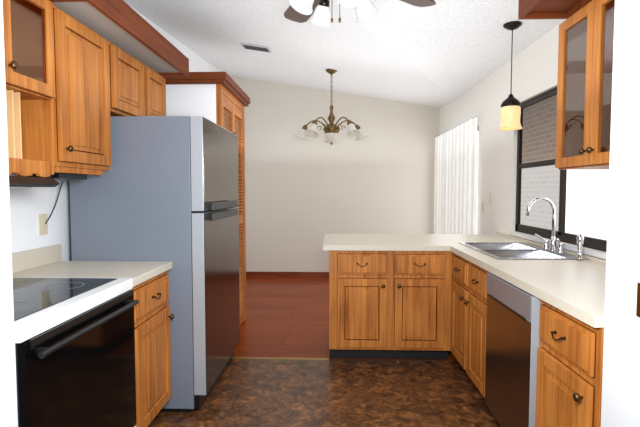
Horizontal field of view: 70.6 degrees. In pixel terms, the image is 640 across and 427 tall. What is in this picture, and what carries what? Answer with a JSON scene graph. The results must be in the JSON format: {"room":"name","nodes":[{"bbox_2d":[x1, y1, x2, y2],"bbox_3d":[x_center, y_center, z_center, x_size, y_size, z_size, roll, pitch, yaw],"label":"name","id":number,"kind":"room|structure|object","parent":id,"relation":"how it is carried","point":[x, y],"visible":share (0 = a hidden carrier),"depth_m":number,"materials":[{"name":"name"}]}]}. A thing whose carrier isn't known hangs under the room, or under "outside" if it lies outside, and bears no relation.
{"room":"kitchen","nodes":[
{"label":"kitchen","id":0,"kind":"room"},
{"bbox_2d":[0,0,17,426],"bbox_3d":[-1.250,-0.035,1.237,0.680,2.600,0.190,0,3,2],"label":"wall","id":1,"kind":"structure","parent":0,"point":[8,404],"depth_m":1.30,"materials":[{"name":"white paint"}]},
{"bbox_2d":[9,6,220,260],"bbox_3d":[-1.586,-0.419,2.836,0.100,3.200,8.200,0,3,2],"label":"wall","id":2,"kind":"structure","parent":0,"point":[28,206],"depth_m":2.57,"materials":[{"name":"paint"}]},
{"bbox_2d":[2,0,65,167],"bbox_3d":[-1.394,-0.569,1.704,0.356,0.740,0.769,0,3,2],"label":"upper cabinet","id":3,"kind":"object","parent":2,"relation":"attached to","point":[35,94],"depth_m":1.98,"materials":[{"name":"brown wood"}]},
{"bbox_2d":[38,214,47,234],"bbox_3d":[-1.542,0.061,2.519,0.008,0.115,0.070,0,3,2],"label":"electrical outlet","id":4,"kind":"object","parent":2,"relation":"attached to","point":[42,225],"visible":1,"depth_m":2.51,"materials":[{"name":"beige plastic"}]},
{"bbox_2d":[45,181,62,223],"bbox_3d":[-1.509,-0.064,2.567,0.055,0.243,0.095,0,3,2],"label":"cord","id":5,"kind":"object","parent":4,"relation":"attached to","point":[55,203],"visible":0.98,"depth_m":2.59,"materials":[{"name":"black plastic"}]},
{"bbox_2d":[9,11,117,171],"bbox_3d":[-1.374,-0.601,2.310,0.356,0.740,0.596,0,3,2],"label":"upper cabinet","id":6,"kind":"object","parent":2,"relation":"attached to","point":[72,84],"depth_m":2.33,"materials":[{"name":"brown wood"}]},
{"bbox_2d":[9,176,59,187],"bbox_3d":[-1.370,-0.119,1.685,0.401,0.046,0.675,0,3,2],"label":"under-cabinet range hood","id":7,"kind":"object","parent":6,"relation":"attached to","point":[21,182],"visible":0.67,"depth_m":1.85,"materials":[{"name":"black metal"}]},
{"bbox_2d":[62,48,165,175],"bbox_3d":[-1.351,-0.638,3.003,0.356,0.740,0.868,0,3,2],"label":"upper cabinet","id":8,"kind":"object","parent":2,"relation":"attached to","point":[141,90],"depth_m":2.92,"materials":[{"name":"brown wood"}]},
{"bbox_2d":[49,0,188,76],"bbox_3d":[-1.290,-1.048,2.368,0.518,0.135,2.150,0,3,2],"label":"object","id":9,"kind":"object","parent":2,"relation":"attached to","point":[124,26],"visible":0.64,"depth_m":2.58,"materials":[{"name":"brown wood"}]},
{"bbox_2d":[164,72,249,324],"bbox_3d":[-1.108,-0.014,4.134,0.768,2.255,1.040,0,3,2],"label":"tall cabinet","id":10,"kind":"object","parent":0,"point":[221,99],"depth_m":3.62,"materials":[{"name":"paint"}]},
{"bbox_2d":[148,359,500,426],"bbox_3d":[-0.009,1.301,1.166,3.370,0.060,4.790,0,3,2],"label":"floor","id":11,"kind":"structure","parent":0,"point":[325,393],"depth_m":2.90,"materials":[{"name":"brown tile"}]},
{"bbox_2d":[12,277,138,426],"bbox_3d":[-1.207,0.698,1.770,0.725,1.079,0.760,0,3,2],"label":"range","id":12,"kind":"object","parent":11,"relation":"on","point":[75,350],"visible":0.92,"depth_m":1.70,"materials":[{"name":"black glass"}]},
{"bbox_2d":[130,270,173,426],"bbox_3d":[-1.196,0.769,2.420,0.707,0.869,0.519,0,3,2],"label":"base cabinet","id":13,"kind":"object","parent":11,"relation":"on","point":[152,322],"visible":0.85,"depth_m":2.37,"materials":[{"name":"brown wood"}]},
{"bbox_2d":[12,244,172,286],"bbox_3d":[-1.210,0.263,2.393,0.679,0.140,0.522,0,3,2],"label":"countertop","id":14,"kind":"structure","parent":13,"relation":"on","point":[46,261],"depth_m":2.39,"materials":[{"name":"beige laminate"}]},
{"bbox_2d":[69,116,239,411],"bbox_3d":[-1.034,0.281,3.128,0.837,1.769,0.943,0,3,2],"label":"refrigerator","id":15,"kind":"object","parent":11,"relation":"on","point":[164,188],"visible":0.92,"depth_m":2.65,"materials":[{"name":"grey metal"}]},
{"bbox_2d":[451,252,478,389],"bbox_3d":[1.300,0.740,2.963,0.671,0.868,0.803,0,3,2],"label":"base cabinet","id":16,"kind":"object","parent":11,"relation":"on","point":[465,274],"depth_m":3.02,"materials":[{"name":"brown wood"}]},
{"bbox_2d":[479,267,489,397],"bbox_3d":[1.278,0.775,2.301,0.671,0.868,0.703,0,3,2],"label":"base cabinet","id":17,"kind":"object","parent":11,"relation":"on","point":[482,272],"depth_m":2.66,"materials":[{"name":"brown wood"}]},
{"bbox_2d":[485,273,540,426],"bbox_3d":[1.267,0.779,2.266,0.686,0.865,0.581,0,3,2],"label":"dishwasher","id":18,"kind":"object","parent":11,"relation":"on","point":[512,329],"visible":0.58,"depth_m":2.19,"materials":[{"name":"silver metal"}]},
{"bbox_2d":[535,300,603,426],"bbox_3d":[1.259,0.804,1.742,0.671,0.868,0.453,0,3,2],"label":"base cabinet","id":19,"kind":"object","parent":11,"relation":"on","point":[569,371],"depth_m":1.69,"materials":[{"name":"brown wood"}]},
{"bbox_2d":[427,232,605,327],"bbox_3d":[1.296,0.277,2.883,0.676,0.062,2.788,0,3,2],"label":"countertop","id":20,"kind":"structure","parent":19,"relation":"on","point":[575,288],"depth_m":2.23,"materials":[{"name":"beige laminate"}]},
{"bbox_2d":[459,242,588,259],"bbox_3d":[1.349,0.336,3.134,0.540,0.176,0.850,0,3,2],"label":"double-bowl sink","id":21,"kind":"object","parent":20,"relation":"in","point":[515,250],"visible":0.35,"depth_m":3.11,"materials":[{"name":"silver metal"}]},
{"bbox_2d":[526,197,583,259],"bbox_3d":[1.475,0.076,2.918,0.210,0.365,0.514,0,3,2],"label":"gooseneck faucet","id":22,"kind":"object","parent":20,"relation":"on","point":[580,243],"visible":0.98,"depth_m":3.00,"materials":[{"name":"silver metal"}]},
{"bbox_2d":[230,76,439,271],"bbox_3d":[0.182,-0.628,6.824,3.170,3.200,0.100,0,3,2],"label":"wall","id":23,"kind":"structure","parent":0,"point":[303,197],"depth_m":6.77,"materials":[{"name":"beige paint"}]},
{"bbox_2d":[246,272,328,277],"bbox_3d":[0.180,0.930,6.849,3.170,0.085,0.014,0,3,2],"label":"baseboard","id":24,"kind":"structure","parent":23,"relation":"attached to","point":[294,274],"depth_m":6.85,"materials":[{"name":"brown wood"}]},
{"bbox_2d":[123,0,564,107],"bbox_3d":[0.048,-1.629,2.718,3.370,0.691,8.200,0,3,2],"label":"ceiling","id":25,"kind":"structure","parent":0,"point":[440,53],"depth_m":3.81,"materials":[{"name":"white paint"}]},
{"bbox_2d":[240,43,271,52],"bbox_3d":[-0.622,-1.616,4.415,0.278,0.067,0.200,0,3,2],"label":"ceiling vent","id":26,"kind":"object","parent":25,"relation":"in","point":[255,47],"visible":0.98,"depth_m":4.38,"materials":[{"name":"white metal"}]},
{"bbox_2d":[284,0,332,26],"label":"ceiling fan","id":27,"kind":"object","parent":25,"relation":"hanging from","point":[300,11],"depth_m":2.16,"materials":[{"name":"white glass"}]},
{"bbox_2d":[294,69,367,144],"bbox_3d":[0.126,-1.177,5.054,0.847,0.826,0.819,0,3,2],"label":"dining chandelier","id":28,"kind":"object","parent":25,"relation":"hanging from","point":[331,129],"visible":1,"depth_m":4.98,"materials":[{"name":"gold metal"}]},
{"bbox_2d":[338,0,378,22],"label":"light","id":29,"kind":"object","parent":25,"relation":"hanging from","point":[364,9],"depth_m":2.07,"materials":[{"name":"white glass"}]},
{"bbox_2d":[400,0,435,6],"label":"blade","id":30,"kind":"object","parent":25,"relation":"hanging from","point":[420,3],"depth_m":2.41,"materials":[{"name":"brown wood"}]},
{"bbox_2d":[498,21,522,130],"bbox_3d":[1.326,-0.947,3.132,0.160,0.716,0.160,0,3,2],"label":"light","id":31,"kind":"object","parent":25,"relation":"hanging from","point":[510,113],"visible":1,"depth_m":3.10,"materials":[{"name":"yellow glass"}]},
{"bbox_2d":[231,277,457,360],"bbox_3d":[0.127,1.085,5.250,3.370,0.064,3.425,0,3,2],"label":"floor","id":32,"kind":"structure","parent":0,"point":[287,317],"depth_m":4.57,"materials":[{"name":"laminate"}]},
{"bbox_2d":[329,250,451,359],"bbox_3d":[0.544,0.700,3.729,0.931,0.869,0.654,0,3,2],"label":"base cabinet","id":33,"kind":"object","parent":32,"relation":"on","point":[389,304],"visible":0.85,"depth_m":3.44,"materials":[{"name":"brown wood"}]},
{"bbox_2d":[323,234,446,250],"bbox_3d":[0.502,0.237,3.843,0.930,0.040,0.880,0,3,2],"label":"countertop","id":34,"kind":"structure","parent":33,"relation":"on","point":[343,242],"depth_m":3.59,"materials":[{"name":"beige laminate"}]},
{"bbox_2d":[439,19,606,259],"bbox_3d":[1.682,-0.413,2.728,0.100,3.200,8.200,0,3,2],"label":"wall","id":35,"kind":"structure","parent":0,"point":[535,69],"depth_m":4.21,"materials":[{"name":"paint"}]},
{"bbox_2d":[434,113,478,233],"bbox_3d":[1.670,-0.046,5.723,0.043,2.092,1.980,0,3,2],"label":"vertical blinds","id":36,"kind":"object","parent":35,"relation":"hanging from","point":[455,180],"visible":0.75,"depth_m":5.45,"materials":[{"name":"white fabric"}]},
{"bbox_2d":[476,126,478,233],"bbox_3d":[1.785,0.013,5.778,0.045,2.030,1.750,0,3,2],"label":"sliding door","id":37,"kind":"structure","parent":35,"relation":"in","point":[477,181],"depth_m":5.07,"materials":[{"name":"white metal"}]},
{"bbox_2d":[481,202,483,212],"bbox_3d":[1.690,-0.067,4.710,0.011,0.114,0.070,0,3,2],"label":"switch plate","id":38,"kind":"object","parent":35,"relation":"attached to","point":[482,207],"visible":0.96,"depth_m":4.70,"materials":[{"name":"beige plastic"}]},
{"bbox_2d":[489,192,491,203],"bbox_3d":[1.683,-0.154,4.465,0.011,0.114,0.070,0,3,2],"label":"switch plate","id":39,"kind":"object","parent":35,"relation":"attached to","point":[490,197],"visible":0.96,"depth_m":4.46,"materials":[{"name":"beige plastic"}]},
{"bbox_2d":[518,0,591,19],"bbox_3d":[1.336,-1.083,1.934,0.538,0.178,1.058,0,3,2],"label":"crown molding","id":40,"kind":"structure","parent":35,"relation":"attached to","point":[547,9],"depth_m":2.39,"materials":[{"name":"brown wood"}]},
{"bbox_2d":[508,87,608,258],"bbox_3d":[1.676,-0.339,3.223,0.095,1.120,1.420,0,3,2],"label":"window","id":41,"kind":"structure","parent":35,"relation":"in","point":[578,199],"depth_m":3.33,"materials":[{"name":"glass"}]},
{"bbox_2d":[555,0,614,169],"bbox_3d":[1.418,-0.602,1.941,0.372,0.780,1.008,0,3,2],"label":"upper cabinet","id":42,"kind":"object","parent":35,"relation":"attached to","point":[584,79],"visible":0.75,"depth_m":2.17,"materials":[{"name":"brown wood"}]},
{"bbox_2d":[601,0,639,426],"bbox_3d":[1.257,-0.014,1.320,0.656,2.550,0.280,0,3,2],"label":"wall","id":43,"kind":"structure","parent":0,"point":[620,405],"depth_m":1.39,"materials":[{"name":"white paint"}]}
]}

